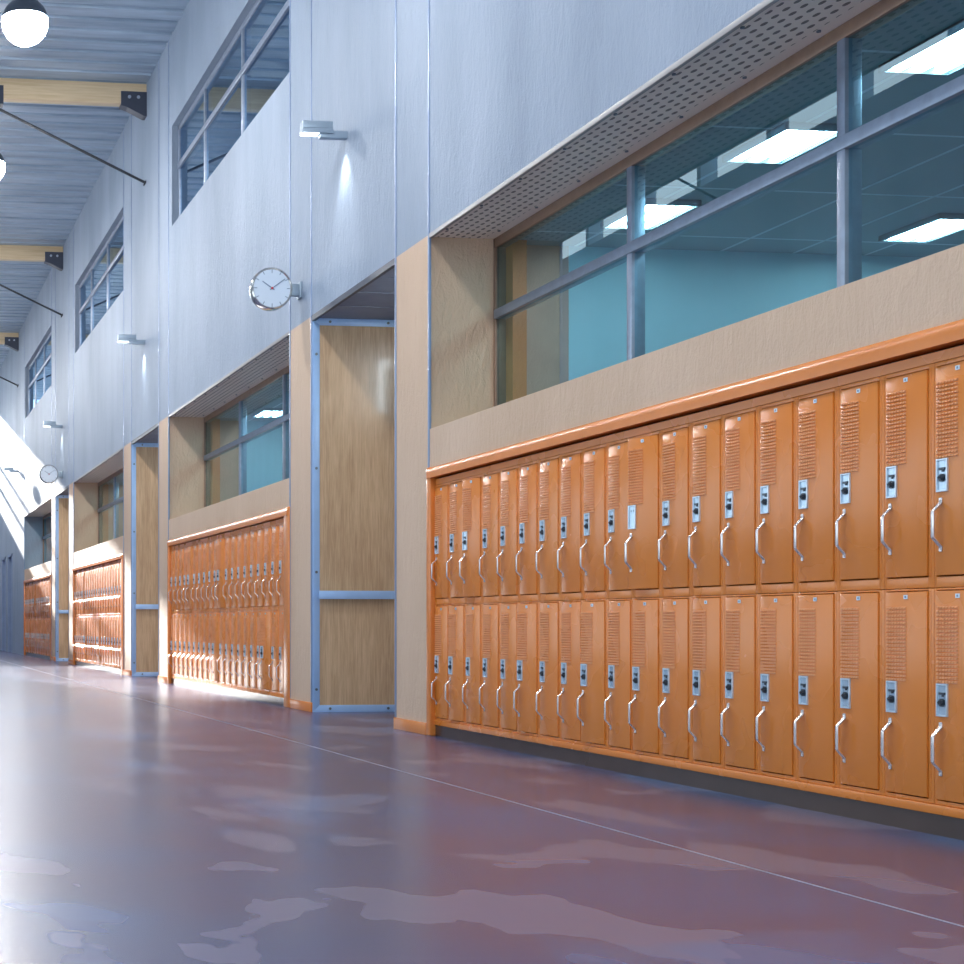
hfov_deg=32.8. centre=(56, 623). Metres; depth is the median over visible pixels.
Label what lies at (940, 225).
recessed light
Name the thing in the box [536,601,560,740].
locker
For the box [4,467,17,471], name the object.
wall lamp
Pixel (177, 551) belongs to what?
locker
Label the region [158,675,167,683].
baseboard
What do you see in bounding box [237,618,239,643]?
vent
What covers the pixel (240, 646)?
locker
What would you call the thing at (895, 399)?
vent
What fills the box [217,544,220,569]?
vent
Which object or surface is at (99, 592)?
locker
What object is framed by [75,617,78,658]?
locker
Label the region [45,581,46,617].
locker
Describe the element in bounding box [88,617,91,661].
locker
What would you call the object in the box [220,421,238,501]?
wall
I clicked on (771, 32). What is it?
soffit panel
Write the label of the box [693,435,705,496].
vent
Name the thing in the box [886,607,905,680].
vent
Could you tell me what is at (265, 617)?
locker
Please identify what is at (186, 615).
locker
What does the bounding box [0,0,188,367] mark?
ceiling
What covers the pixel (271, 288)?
wall clock
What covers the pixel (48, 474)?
wall clock
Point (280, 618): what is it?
vent
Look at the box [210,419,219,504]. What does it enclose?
wall
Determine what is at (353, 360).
door
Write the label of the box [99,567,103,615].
locker
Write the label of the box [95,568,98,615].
locker
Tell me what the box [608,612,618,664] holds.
vent
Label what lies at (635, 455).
vent
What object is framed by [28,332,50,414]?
window
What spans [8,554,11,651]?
door
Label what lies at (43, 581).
locker
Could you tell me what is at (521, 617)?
vent
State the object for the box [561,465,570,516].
vent
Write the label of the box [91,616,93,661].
locker
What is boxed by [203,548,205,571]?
vent
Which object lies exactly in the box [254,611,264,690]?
locker
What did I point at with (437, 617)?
vent
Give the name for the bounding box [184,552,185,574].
vent
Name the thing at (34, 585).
locker
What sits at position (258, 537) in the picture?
vent
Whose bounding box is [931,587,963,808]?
locker
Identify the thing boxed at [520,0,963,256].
ceiling
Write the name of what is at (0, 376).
rod
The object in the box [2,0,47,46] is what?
pendant lamp
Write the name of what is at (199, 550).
vent
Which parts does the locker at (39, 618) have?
door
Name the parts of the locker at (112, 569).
door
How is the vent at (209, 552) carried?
attached to the locker at (211, 542)
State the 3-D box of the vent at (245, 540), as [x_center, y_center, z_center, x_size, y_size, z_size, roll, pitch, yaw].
[2.147,-0.816,17.406,0.008,0.307,0.120,0,0,-7]
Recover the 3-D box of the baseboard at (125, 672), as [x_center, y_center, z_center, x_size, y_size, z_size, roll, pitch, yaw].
[1.172,0.804,25.223,0.026,0.092,0.735,0,0,-7]
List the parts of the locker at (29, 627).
door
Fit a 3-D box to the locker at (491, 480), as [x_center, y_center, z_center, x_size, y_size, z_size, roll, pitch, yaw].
[3.188,-0.599,10.560,0.471,0.907,0.304,0,0,-7]
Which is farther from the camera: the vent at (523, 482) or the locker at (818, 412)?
the vent at (523, 482)
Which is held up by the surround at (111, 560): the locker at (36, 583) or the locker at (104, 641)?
the locker at (104, 641)
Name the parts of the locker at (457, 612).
handle, lock plate, door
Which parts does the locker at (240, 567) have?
door, frame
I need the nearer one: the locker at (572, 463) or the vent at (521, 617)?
the locker at (572, 463)
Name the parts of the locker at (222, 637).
door, frame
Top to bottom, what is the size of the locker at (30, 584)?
0.907 m
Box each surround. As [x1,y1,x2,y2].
[23,573,50,659]
[72,553,123,674]
[167,506,290,707]
[426,319,963,839]
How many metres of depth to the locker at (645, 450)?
8.41 m
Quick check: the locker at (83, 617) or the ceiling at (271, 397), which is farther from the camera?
the locker at (83, 617)
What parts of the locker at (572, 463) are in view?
handle, lock plate, door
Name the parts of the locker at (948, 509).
handle, lock plate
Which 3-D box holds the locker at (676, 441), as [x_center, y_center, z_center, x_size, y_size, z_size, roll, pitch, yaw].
[3.485,-0.599,8.144,0.471,0.907,0.304,0,0,-7]
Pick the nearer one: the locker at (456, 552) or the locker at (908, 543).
the locker at (908, 543)
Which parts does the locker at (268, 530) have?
door, frame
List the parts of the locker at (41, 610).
door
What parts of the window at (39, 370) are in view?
pane, pane, pane, pane, pane, pane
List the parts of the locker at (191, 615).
door, frame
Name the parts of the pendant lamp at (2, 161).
globe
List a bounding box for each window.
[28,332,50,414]
[42,512,50,562]
[79,216,122,347]
[97,468,122,543]
[177,0,288,217]
[204,365,288,506]
[493,0,963,406]
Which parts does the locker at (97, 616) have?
door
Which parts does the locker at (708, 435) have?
handle, lock plate, door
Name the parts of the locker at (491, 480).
handle, lock plate, door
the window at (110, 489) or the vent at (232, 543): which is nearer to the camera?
the vent at (232, 543)
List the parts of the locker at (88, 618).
door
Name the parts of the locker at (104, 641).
door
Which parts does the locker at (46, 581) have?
door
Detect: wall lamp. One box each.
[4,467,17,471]
[43,421,61,427]
[117,334,144,344]
[299,120,347,139]
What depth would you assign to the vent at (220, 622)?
18.61 m
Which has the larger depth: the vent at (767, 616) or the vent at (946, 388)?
the vent at (767, 616)
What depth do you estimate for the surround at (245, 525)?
17.35 m
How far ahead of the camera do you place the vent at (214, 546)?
18.92 m
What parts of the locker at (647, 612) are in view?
handle, lock plate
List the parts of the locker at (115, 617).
door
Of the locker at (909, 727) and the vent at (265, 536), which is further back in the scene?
the vent at (265, 536)
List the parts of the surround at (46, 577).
post, rail, kick plate, post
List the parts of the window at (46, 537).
pane, pane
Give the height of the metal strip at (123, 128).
9.065 m
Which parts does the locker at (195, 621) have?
door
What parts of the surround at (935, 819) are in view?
post, rail, kick plate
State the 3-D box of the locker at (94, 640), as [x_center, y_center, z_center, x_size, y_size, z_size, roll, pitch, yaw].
[0.925,0.291,28.996,0.471,0.870,0.304,0,0,-7]
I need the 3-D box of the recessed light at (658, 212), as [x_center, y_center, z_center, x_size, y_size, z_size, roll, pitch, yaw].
[4.186,-2.890,10.791,0.400,0.040,0.660,0,0,-7]
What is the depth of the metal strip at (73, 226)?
31.88 m
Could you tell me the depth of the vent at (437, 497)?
11.51 m
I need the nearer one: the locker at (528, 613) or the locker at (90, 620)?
the locker at (528, 613)
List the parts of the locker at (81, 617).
door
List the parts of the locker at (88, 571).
door, frame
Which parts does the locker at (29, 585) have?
door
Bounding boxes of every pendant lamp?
[0,153,4,178]
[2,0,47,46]
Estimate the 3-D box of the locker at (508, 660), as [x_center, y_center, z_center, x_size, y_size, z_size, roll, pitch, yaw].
[3.226,0.291,10.258,0.471,0.870,0.304,0,0,-7]
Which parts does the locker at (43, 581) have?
door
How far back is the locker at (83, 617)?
30.54 m
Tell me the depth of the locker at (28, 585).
41.27 m
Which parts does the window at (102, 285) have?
pane, pane, pane, pane, pane, pane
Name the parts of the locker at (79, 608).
door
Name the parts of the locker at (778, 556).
handle, lock plate, door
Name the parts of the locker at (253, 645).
door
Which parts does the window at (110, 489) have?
pane, pane, pane, pane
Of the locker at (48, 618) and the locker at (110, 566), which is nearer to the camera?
the locker at (110, 566)
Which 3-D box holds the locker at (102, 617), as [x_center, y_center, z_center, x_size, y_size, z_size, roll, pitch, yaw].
[1.036,0.291,28.090,0.471,0.870,0.304,0,0,-7]
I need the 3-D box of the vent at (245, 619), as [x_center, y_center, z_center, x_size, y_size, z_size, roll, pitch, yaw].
[2.147,0.083,17.406,0.008,0.307,0.120,0,0,-7]
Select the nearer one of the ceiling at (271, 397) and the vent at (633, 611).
the vent at (633, 611)
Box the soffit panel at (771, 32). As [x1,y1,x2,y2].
[429,0,880,238]
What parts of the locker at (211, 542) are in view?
door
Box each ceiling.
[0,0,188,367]
[24,498,50,516]
[55,485,68,495]
[73,447,122,482]
[131,423,157,444]
[168,332,288,417]
[217,380,281,420]
[312,258,394,320]
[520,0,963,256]
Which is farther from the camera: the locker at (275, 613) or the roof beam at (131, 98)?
the roof beam at (131, 98)
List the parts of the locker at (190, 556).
door, frame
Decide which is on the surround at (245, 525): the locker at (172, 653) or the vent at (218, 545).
the locker at (172, 653)
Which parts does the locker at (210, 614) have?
door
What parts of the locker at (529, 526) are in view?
handle, lock plate, door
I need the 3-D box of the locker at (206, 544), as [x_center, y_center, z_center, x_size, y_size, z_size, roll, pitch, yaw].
[2.094,-0.599,19.476,0.471,0.907,0.304,0,0,-7]
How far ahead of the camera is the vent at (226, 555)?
18.30 m
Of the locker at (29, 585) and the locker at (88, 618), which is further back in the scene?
the locker at (29, 585)
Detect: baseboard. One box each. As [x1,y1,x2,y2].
[123,669,131,675]
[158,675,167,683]
[290,699,311,711]
[394,717,426,734]
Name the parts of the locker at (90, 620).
door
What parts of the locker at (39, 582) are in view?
door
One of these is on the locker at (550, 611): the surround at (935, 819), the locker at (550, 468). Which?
the locker at (550, 468)
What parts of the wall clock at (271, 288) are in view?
arm, wall plate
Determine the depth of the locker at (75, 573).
31.70 m
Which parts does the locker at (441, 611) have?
handle, lock plate, door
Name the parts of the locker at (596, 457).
handle, lock plate, door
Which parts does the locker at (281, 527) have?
door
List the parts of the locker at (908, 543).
handle, lock plate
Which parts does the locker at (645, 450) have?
handle, lock plate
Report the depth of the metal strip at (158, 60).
22.51 m
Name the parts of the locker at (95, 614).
door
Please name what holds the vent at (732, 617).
attached to the locker at (742, 612)
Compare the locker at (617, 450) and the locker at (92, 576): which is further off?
the locker at (92, 576)
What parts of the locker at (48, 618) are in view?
door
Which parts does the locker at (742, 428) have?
handle, lock plate, door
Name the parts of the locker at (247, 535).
door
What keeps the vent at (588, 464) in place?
attached to the locker at (596, 457)
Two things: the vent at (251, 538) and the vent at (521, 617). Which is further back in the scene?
the vent at (251, 538)
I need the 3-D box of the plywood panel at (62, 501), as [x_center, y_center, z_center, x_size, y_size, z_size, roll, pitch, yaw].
[0.696,-1.050,35.065,1.440,3.799,0.040,0,0,-7]
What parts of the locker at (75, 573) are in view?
door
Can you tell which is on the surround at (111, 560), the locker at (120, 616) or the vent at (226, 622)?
the locker at (120, 616)
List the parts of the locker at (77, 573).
door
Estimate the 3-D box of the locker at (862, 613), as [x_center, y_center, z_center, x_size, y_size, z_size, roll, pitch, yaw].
[3.671,0.291,6.635,0.471,0.870,0.304,0,0,-7]
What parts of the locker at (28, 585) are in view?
door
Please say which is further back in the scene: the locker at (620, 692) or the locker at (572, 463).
the locker at (572, 463)
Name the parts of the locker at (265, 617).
door, frame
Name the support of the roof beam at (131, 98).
attached to the ceiling at (46, 183)
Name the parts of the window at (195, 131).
pane, pane, pane, pane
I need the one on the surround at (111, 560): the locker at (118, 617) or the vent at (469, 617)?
the locker at (118, 617)
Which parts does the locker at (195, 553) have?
door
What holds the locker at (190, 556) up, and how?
on the locker at (191, 615)
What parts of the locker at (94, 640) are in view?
door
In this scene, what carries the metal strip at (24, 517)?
attached to the wall at (511, 80)
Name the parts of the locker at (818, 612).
handle, lock plate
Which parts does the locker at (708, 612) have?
handle, lock plate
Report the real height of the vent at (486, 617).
0.307 m
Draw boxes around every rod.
[0,108,145,185]
[0,284,62,317]
[0,376,18,387]
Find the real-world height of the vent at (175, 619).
0.307 m
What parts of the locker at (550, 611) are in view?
handle, lock plate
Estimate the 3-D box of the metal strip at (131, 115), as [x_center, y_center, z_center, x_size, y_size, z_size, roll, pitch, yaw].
[1.220,-3.777,24.874,0.019,9.065,0.028,0,0,-7]
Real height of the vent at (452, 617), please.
0.307 m
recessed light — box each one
[251,408,281,417]
[600,198,700,229]
[722,122,836,164]
[878,18,963,75]
[879,213,963,242]
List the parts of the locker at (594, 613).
handle, lock plate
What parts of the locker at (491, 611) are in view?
handle, lock plate, door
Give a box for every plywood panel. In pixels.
[56,495,68,660]
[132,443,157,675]
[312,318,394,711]
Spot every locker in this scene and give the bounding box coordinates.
[25,586,25,618]
[25,619,25,649]
[26,585,27,618]
[26,585,28,618]
[26,619,27,650]
[27,585,29,618]
[27,619,28,650]
[27,619,30,650]
[28,584,32,618]
[31,584,31,617]
[31,584,33,617]
[31,618,33,651]
[31,619,31,650]
[32,618,34,651]
[33,583,35,617]
[33,618,35,651]
[35,583,36,617]
[35,618,36,651]
[37,582,38,617]
[37,582,39,617]
[37,618,38,652]
[37,618,39,652]
[38,582,40,617]
[38,618,40,652]
[40,582,42,617]
[40,618,42,652]
[41,581,43,617]
[41,618,43,652]
[43,581,45,617]
[43,618,45,653]
[45,580,48,617]
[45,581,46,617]
[45,618,46,653]
[45,618,48,653]
[47,580,49,617]
[47,618,49,653]
[73,573,76,616]
[73,617,76,658]
[75,573,78,616]
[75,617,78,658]
[77,572,80,616]
[77,617,80,659]
[79,572,82,616]
[79,617,82,659]
[80,571,84,616]
[81,617,83,659]
[82,617,86,660]
[83,570,87,616]
[85,570,90,616]
[85,617,89,660]
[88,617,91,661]
[89,570,92,616]
[90,569,93,615]
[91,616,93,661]
[92,568,96,615]
[92,616,96,661]
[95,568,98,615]
[96,616,98,662]
[96,616,101,662]
[97,567,101,615]
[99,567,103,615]
[99,616,103,663]
[102,566,106,615]
[102,616,106,663]
[104,565,108,615]
[104,616,108,663]
[107,565,111,615]
[107,616,111,664]
[111,564,114,615]
[111,616,114,664]
[112,563,117,615]
[112,616,116,665]
[115,563,120,615]
[115,616,119,665]
[118,562,120,614]
[118,616,120,665]
[168,549,174,613]
[168,614,174,675]
[173,548,181,613]
[173,614,179,675]
[177,547,183,612]
[177,613,183,676]
[182,546,188,612]
[182,613,188,677]
[185,545,193,612]
[186,613,193,678]
[191,543,198,612]
[191,613,198,679]
[196,542,203,612]
[196,613,203,679]
[201,541,211,612]
[201,613,208,680]
[206,540,213,611]
[206,612,213,681]
[210,612,219,682]
[211,538,219,611]
[215,537,225,611]
[217,612,225,683]
[223,535,231,611]
[223,612,231,684]
[229,534,241,611]
[229,612,237,685]
[235,532,243,610]
[235,611,243,686]
[241,531,250,610]
[241,611,250,687]
[248,529,257,610]
[248,611,257,689]
[254,527,264,610]
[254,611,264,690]
[258,610,272,691]
[261,525,271,610]
[269,523,279,609]
[269,610,279,692]
[276,523,283,609]
[276,610,283,693]
[431,482,450,604]
[431,604,451,721]
[445,604,465,724]
[446,478,465,603]
[459,474,482,603]
[462,603,482,727]
[479,469,503,602]
[479,603,500,730]
[497,465,519,602]
[497,602,519,733]
[513,601,541,736]
[516,460,540,601]
[536,455,563,600]
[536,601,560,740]
[557,449,583,600]
[557,600,583,744]
[577,599,607,748]
[580,443,607,599]
[604,437,633,598]
[604,598,634,752]
[624,430,661,597]
[628,597,662,757]
[658,423,691,596]
[658,596,692,762]
[688,415,724,595]
[688,595,724,767]
[720,406,759,594]
[720,594,759,773]
[755,397,802,593]
[755,593,797,780]
[794,386,839,592]
[794,591,840,787]
[835,375,888,590]
[835,590,884,794]
[881,363,934,589]
[881,588,934,803]
[931,356,963,587]
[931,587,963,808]
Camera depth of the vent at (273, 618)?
16.20 m
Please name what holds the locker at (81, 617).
on the surround at (111, 560)
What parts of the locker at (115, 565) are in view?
door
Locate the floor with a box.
[0,650,963,963]
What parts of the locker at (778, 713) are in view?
handle, lock plate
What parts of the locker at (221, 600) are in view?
door, frame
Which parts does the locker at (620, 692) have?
handle, lock plate, door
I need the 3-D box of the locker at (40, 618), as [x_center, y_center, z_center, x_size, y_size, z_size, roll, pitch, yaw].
[-0.207,0.291,38.214,0.471,0.870,0.304,0,0,-7]
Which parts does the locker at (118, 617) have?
door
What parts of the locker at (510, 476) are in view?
handle, lock plate, door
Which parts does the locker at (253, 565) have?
door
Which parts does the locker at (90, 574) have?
door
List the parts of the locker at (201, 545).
door, frame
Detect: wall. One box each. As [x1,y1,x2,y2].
[0,0,963,722]
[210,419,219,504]
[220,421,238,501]
[247,421,281,491]
[527,245,568,394]
[569,246,922,379]
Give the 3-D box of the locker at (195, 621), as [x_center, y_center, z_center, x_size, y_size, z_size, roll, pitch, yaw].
[2.020,0.291,20.080,0.471,0.870,0.304,0,0,-7]
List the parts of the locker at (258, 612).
door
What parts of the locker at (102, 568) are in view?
door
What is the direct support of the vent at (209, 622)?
attached to the locker at (210, 614)
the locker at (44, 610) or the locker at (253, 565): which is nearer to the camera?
the locker at (253, 565)
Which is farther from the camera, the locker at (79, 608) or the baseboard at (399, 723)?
the locker at (79, 608)
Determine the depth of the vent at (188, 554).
20.42 m
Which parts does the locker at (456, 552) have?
handle, lock plate, door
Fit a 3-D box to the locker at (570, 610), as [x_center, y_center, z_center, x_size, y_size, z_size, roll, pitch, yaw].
[3.337,0.291,9.352,0.471,0.870,0.304,0,0,-7]
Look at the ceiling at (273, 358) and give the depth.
18.53 m
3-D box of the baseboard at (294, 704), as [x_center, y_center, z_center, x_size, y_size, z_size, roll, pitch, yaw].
[2.415,0.804,15.099,0.026,0.092,0.735,0,0,-7]
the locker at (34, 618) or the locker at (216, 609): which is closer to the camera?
the locker at (216, 609)
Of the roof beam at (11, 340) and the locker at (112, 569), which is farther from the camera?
the roof beam at (11, 340)
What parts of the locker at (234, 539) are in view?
door, frame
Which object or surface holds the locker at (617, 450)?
on the locker at (620, 692)
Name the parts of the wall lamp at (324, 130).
arm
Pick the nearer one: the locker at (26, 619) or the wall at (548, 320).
the wall at (548, 320)
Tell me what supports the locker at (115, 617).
on the surround at (111, 560)
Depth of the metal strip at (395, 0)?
12.38 m
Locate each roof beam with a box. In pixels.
[0,78,146,119]
[0,245,62,270]
[0,332,18,350]
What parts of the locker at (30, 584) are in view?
door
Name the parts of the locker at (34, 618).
door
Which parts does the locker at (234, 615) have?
door, frame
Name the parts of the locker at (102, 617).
door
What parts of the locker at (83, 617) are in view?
door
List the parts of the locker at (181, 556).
door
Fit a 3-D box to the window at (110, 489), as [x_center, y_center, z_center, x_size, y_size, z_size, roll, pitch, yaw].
[1.286,-2.208,28.826,0.102,1.487,6.330,0,0,-7]
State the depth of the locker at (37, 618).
38.85 m
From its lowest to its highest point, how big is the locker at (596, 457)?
0.907 m
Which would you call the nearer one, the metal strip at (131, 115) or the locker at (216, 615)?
the locker at (216, 615)
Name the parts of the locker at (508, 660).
handle, lock plate, door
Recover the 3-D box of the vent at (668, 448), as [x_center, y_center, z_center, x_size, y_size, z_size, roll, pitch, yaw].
[3.279,-0.816,8.188,0.008,0.307,0.120,0,0,-7]
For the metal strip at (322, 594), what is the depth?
14.71 m
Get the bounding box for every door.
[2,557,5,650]
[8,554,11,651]
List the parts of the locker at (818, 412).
handle, lock plate, door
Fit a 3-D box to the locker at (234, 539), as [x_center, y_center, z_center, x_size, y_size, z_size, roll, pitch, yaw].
[2.279,-0.599,17.966,0.471,0.907,0.304,0,0,-7]
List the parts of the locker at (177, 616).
door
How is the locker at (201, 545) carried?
on the locker at (200, 615)
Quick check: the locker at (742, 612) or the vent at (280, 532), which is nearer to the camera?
the locker at (742, 612)
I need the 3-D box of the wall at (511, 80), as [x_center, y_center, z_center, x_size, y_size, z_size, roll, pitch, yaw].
[1.814,-3.855,26.418,1.560,9.410,60.000,0,0,-7]
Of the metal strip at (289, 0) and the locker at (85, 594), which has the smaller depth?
the metal strip at (289, 0)
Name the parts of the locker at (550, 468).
handle, lock plate, door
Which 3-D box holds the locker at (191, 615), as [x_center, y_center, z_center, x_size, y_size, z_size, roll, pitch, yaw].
[1.982,0.291,20.382,0.471,0.870,0.304,0,0,-7]
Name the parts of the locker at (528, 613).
handle, lock plate, door, frame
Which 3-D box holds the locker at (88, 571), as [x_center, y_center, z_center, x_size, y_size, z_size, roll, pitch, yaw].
[0.814,-0.599,29.902,0.471,0.907,0.304,0,0,-7]
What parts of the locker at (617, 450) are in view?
handle, lock plate, door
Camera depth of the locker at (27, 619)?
41.27 m
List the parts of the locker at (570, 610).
handle, lock plate, door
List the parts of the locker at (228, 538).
door, frame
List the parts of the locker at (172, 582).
door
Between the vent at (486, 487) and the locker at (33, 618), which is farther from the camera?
the locker at (33, 618)
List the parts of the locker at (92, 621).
door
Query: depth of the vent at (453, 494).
11.20 m
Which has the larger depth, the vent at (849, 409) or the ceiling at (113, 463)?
the ceiling at (113, 463)
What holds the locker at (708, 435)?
on the locker at (708, 612)
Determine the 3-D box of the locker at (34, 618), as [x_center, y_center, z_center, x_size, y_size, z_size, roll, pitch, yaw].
[-0.392,0.291,39.724,0.471,0.870,0.304,0,0,-7]
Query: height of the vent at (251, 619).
0.307 m
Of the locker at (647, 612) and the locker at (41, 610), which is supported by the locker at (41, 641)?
the locker at (41, 610)
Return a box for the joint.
[4,661,963,926]
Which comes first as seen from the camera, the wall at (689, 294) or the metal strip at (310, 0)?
the wall at (689, 294)
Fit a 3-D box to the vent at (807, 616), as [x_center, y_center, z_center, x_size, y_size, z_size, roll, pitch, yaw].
[3.427,0.083,6.980,0.008,0.307,0.120,0,0,-7]
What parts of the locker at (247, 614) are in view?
door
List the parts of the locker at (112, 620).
door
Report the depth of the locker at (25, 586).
41.86 m
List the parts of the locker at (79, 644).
door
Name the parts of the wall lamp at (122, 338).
arm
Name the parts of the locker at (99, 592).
door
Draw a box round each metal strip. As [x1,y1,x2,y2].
[24,517,24,569]
[51,269,51,655]
[55,269,55,656]
[73,226,73,566]
[123,128,123,552]
[131,115,131,669]
[158,60,158,674]
[168,41,169,539]
[289,0,290,697]
[310,0,311,701]
[395,0,396,716]
[428,0,430,466]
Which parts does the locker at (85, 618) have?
door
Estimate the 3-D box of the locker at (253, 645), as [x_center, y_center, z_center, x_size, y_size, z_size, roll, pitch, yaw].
[2.390,0.291,17.060,0.471,0.870,0.304,0,0,-7]
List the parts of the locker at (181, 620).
door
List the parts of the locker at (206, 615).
door, frame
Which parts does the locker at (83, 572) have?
door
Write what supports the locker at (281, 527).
on the locker at (281, 613)
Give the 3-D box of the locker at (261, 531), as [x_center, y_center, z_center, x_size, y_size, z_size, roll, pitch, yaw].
[2.427,-0.599,16.758,0.471,0.907,0.304,0,0,-7]
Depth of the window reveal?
11.58 m
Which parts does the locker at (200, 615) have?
door, frame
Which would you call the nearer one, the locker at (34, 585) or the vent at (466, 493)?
the vent at (466, 493)
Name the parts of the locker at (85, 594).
door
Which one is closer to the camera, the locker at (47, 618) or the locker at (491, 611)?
the locker at (491, 611)
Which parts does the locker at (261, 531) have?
door, frame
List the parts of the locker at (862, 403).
handle, lock plate, door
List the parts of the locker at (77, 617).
door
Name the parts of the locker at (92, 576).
door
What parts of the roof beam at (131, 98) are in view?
splice plate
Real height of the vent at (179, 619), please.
0.307 m
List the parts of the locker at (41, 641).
door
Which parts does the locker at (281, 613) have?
door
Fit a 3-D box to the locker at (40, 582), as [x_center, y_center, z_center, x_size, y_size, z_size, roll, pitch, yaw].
[-0.207,-0.599,38.214,0.471,0.907,0.304,0,0,-7]
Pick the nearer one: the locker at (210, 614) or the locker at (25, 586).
the locker at (210, 614)
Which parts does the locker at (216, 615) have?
door, frame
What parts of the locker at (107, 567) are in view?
door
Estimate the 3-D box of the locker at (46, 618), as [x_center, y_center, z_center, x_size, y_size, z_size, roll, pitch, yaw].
[-0.059,0.291,37.006,0.471,0.870,0.304,0,0,-7]
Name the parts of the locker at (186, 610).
door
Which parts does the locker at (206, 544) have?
door, frame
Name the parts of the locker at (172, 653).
door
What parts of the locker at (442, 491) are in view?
handle, lock plate, door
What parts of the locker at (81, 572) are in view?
door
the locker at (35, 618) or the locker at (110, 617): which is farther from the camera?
the locker at (35, 618)
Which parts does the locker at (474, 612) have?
handle, lock plate, door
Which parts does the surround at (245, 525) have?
post, rail, kick plate, post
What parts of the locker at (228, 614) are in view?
door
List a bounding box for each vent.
[175,619,176,640]
[179,619,180,640]
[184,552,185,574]
[184,619,185,639]
[187,551,189,574]
[188,620,190,641]
[193,550,195,573]
[193,620,195,641]
[198,549,200,572]
[198,620,200,641]
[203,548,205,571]
[203,618,205,642]
[208,547,210,570]
[208,618,210,642]
[212,618,214,642]
[214,546,215,570]
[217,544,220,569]
[219,618,221,641]
[225,543,227,568]
[225,618,227,643]
[231,542,233,567]
[231,618,233,643]
[237,540,239,566]
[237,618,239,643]
[244,539,246,565]
[244,618,246,644]
[250,537,252,564]
[250,618,252,644]
[257,536,259,563]
[257,618,259,644]
[260,617,264,645]
[264,534,266,562]
[271,532,274,561]
[271,617,274,645]
[279,531,282,560]
[279,617,282,646]
[435,495,440,535]
[435,615,440,654]
[448,614,455,655]
[450,491,456,533]
[462,488,470,531]
[466,614,472,656]
[483,484,489,528]
[483,614,489,657]
[500,479,508,525]
[500,613,508,658]
[517,613,526,659]
[519,475,527,522]
[540,470,548,519]
[540,613,548,660]
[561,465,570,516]
[561,612,570,662]
[580,612,591,663]
[584,460,593,512]
[608,455,618,509]
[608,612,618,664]
[628,448,642,504]
[632,611,644,666]
[662,442,674,500]
[662,611,674,667]
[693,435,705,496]
[693,610,705,669]
[725,427,739,490]
[725,610,739,671]
[760,419,775,485]
[760,609,775,673]
[799,410,815,479]
[799,608,815,675]
[840,400,858,473]
[840,608,858,677]
[886,390,905,466]
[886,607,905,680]
[936,378,957,458]
[936,606,957,683]
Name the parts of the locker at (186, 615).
door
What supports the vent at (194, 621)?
attached to the locker at (195, 621)
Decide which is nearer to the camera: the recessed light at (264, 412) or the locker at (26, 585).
the recessed light at (264, 412)
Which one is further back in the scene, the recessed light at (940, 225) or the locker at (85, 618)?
the locker at (85, 618)
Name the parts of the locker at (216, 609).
door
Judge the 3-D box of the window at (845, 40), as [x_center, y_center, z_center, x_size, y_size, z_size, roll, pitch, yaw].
[3.772,-2.208,8.579,0.102,1.487,6.330,0,0,-7]
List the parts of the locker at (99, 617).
door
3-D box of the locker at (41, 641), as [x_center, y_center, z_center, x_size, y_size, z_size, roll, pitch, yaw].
[-0.170,0.291,37.912,0.471,0.870,0.304,0,0,-7]
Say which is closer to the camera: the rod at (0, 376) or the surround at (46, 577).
the surround at (46, 577)
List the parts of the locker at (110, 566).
door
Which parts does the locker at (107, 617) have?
door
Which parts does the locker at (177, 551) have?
door, frame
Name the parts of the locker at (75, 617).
door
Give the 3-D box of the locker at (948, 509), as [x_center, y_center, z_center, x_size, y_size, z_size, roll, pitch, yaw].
[3.745,-0.599,6.031,0.471,0.907,0.304,0,0,-7]
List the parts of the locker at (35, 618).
door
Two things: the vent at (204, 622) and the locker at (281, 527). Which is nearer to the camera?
the locker at (281, 527)
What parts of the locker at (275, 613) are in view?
lock plate, door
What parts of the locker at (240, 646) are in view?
door, frame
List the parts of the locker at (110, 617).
door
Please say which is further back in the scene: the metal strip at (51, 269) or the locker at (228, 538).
the metal strip at (51, 269)
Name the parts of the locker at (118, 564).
door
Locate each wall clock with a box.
[39,465,62,483]
[249,267,301,310]
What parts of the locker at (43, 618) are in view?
door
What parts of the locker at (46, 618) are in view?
door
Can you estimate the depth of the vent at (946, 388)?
6.07 m
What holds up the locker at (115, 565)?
on the locker at (115, 617)
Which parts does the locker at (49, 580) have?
door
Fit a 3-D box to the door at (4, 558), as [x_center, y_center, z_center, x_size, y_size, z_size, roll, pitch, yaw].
[-1.511,-0.625,48.326,0.340,2.950,1.200,0,0,-7]
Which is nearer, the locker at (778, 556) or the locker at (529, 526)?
the locker at (778, 556)
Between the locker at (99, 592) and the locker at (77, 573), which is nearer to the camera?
the locker at (99, 592)
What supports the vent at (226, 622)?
attached to the locker at (228, 614)
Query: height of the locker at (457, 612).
0.870 m
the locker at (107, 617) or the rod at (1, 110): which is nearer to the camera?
the rod at (1, 110)
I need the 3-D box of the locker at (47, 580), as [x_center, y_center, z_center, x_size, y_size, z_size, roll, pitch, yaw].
[-0.022,-0.599,36.704,0.471,0.907,0.304,0,0,-7]
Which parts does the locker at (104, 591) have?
door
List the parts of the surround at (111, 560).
post, rail, kick plate, post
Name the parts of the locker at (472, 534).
handle, lock plate, door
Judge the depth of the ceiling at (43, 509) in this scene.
39.74 m
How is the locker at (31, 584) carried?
on the locker at (31, 619)
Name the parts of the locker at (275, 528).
door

